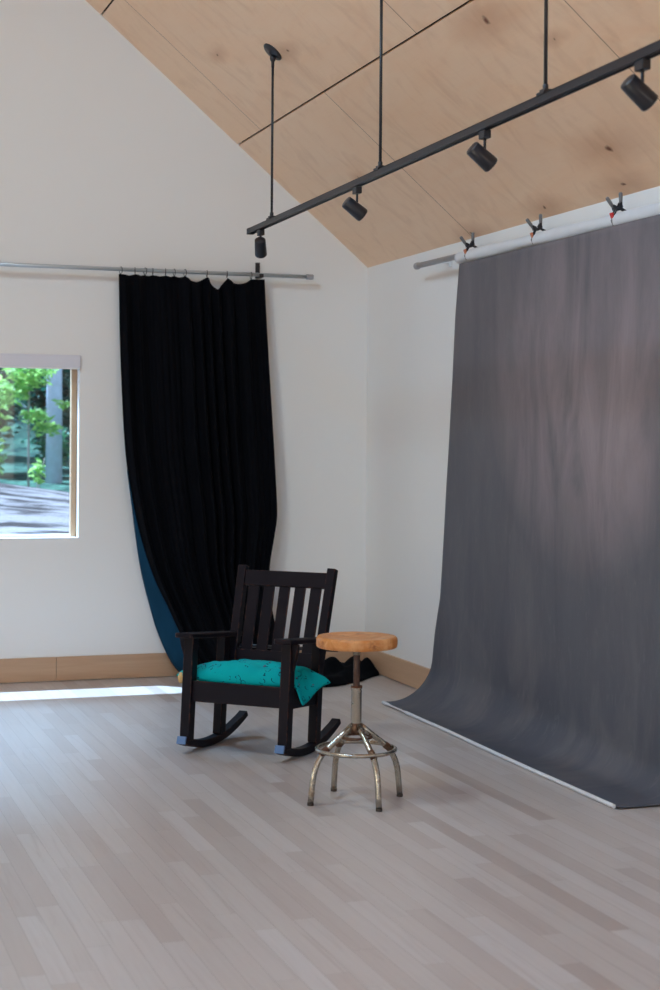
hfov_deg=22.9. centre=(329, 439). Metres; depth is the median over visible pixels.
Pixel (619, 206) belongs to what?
clamp
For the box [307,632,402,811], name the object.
stool
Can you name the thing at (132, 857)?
floor
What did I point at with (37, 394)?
tree
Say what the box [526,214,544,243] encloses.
clamp
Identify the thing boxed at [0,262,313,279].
curtain rod
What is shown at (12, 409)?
bush
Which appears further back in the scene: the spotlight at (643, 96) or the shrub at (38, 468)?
the shrub at (38, 468)
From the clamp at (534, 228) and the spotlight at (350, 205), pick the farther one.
the clamp at (534, 228)
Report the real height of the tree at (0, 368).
4.887 m
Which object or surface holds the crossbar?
attached to the wall at (411, 312)
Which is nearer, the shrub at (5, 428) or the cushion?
the cushion
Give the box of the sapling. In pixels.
[0,368,69,486]
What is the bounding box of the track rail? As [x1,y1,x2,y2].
[247,0,659,234]
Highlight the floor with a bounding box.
[0,674,659,989]
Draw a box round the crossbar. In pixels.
[413,254,454,269]
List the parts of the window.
sash rail, sill, sash frame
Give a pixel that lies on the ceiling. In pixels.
(449, 67)
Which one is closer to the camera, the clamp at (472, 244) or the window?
the clamp at (472, 244)
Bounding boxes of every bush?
[0,368,25,453]
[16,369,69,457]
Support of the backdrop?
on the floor
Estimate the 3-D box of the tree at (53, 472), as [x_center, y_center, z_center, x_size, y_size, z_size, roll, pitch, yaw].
[-4.068,-4.176,24.028,2.476,9.683,2.475,0,0,33]
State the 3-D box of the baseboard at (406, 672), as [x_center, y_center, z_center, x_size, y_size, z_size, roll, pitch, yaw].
[2.365,1.440,4.440,0.018,0.143,13.200,0,0,-19]
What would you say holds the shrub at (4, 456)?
on the window view
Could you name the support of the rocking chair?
on the floor
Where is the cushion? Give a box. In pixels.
[176,659,330,704]
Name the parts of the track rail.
suspension rod, suspension rod, suspension rod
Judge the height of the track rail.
0.978 m
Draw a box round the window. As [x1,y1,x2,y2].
[0,369,77,539]
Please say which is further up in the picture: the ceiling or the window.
the ceiling
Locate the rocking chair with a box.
[175,565,340,756]
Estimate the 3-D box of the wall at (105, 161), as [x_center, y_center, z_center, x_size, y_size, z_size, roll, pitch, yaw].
[-3.178,-1.341,9.581,7.480,5.877,0.140,0,0,-19]
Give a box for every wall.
[0,0,367,682]
[365,186,659,667]
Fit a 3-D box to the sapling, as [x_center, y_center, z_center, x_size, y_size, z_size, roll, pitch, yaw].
[-4.133,-0.464,22.294,1.397,2.401,0.834,0,0,-19]
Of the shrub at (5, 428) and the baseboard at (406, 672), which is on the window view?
the shrub at (5, 428)
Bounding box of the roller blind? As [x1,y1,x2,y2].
[0,353,80,368]
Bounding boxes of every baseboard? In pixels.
[0,650,362,682]
[363,651,429,688]
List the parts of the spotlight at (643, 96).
stem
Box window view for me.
[0,371,69,533]
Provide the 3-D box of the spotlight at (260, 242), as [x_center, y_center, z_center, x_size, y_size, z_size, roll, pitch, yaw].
[-0.383,-1.077,8.984,0.067,0.158,0.115,0,0,2]
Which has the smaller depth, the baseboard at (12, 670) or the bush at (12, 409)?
the baseboard at (12, 670)
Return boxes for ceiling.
[86,0,659,266]
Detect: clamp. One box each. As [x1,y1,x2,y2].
[460,232,476,259]
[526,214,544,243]
[606,192,625,225]
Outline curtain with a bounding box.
[119,274,378,686]
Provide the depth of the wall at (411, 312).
9.94 m
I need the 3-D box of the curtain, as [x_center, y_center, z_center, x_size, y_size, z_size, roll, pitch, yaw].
[-0.434,0.239,10.045,1.641,2.509,0.665,0,0,-19]
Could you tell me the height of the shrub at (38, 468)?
0.460 m
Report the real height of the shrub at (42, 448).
0.918 m
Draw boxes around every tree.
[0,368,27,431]
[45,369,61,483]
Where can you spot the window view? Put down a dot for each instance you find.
(44, 509)
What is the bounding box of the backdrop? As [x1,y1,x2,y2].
[382,202,659,808]
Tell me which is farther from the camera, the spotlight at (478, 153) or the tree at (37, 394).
the tree at (37, 394)
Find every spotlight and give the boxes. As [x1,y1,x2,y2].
[255,229,266,257]
[342,186,366,220]
[467,129,496,171]
[621,58,657,110]
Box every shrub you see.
[0,375,12,475]
[0,443,12,471]
[28,458,45,487]
[33,426,69,472]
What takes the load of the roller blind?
attached to the wall at (105, 161)

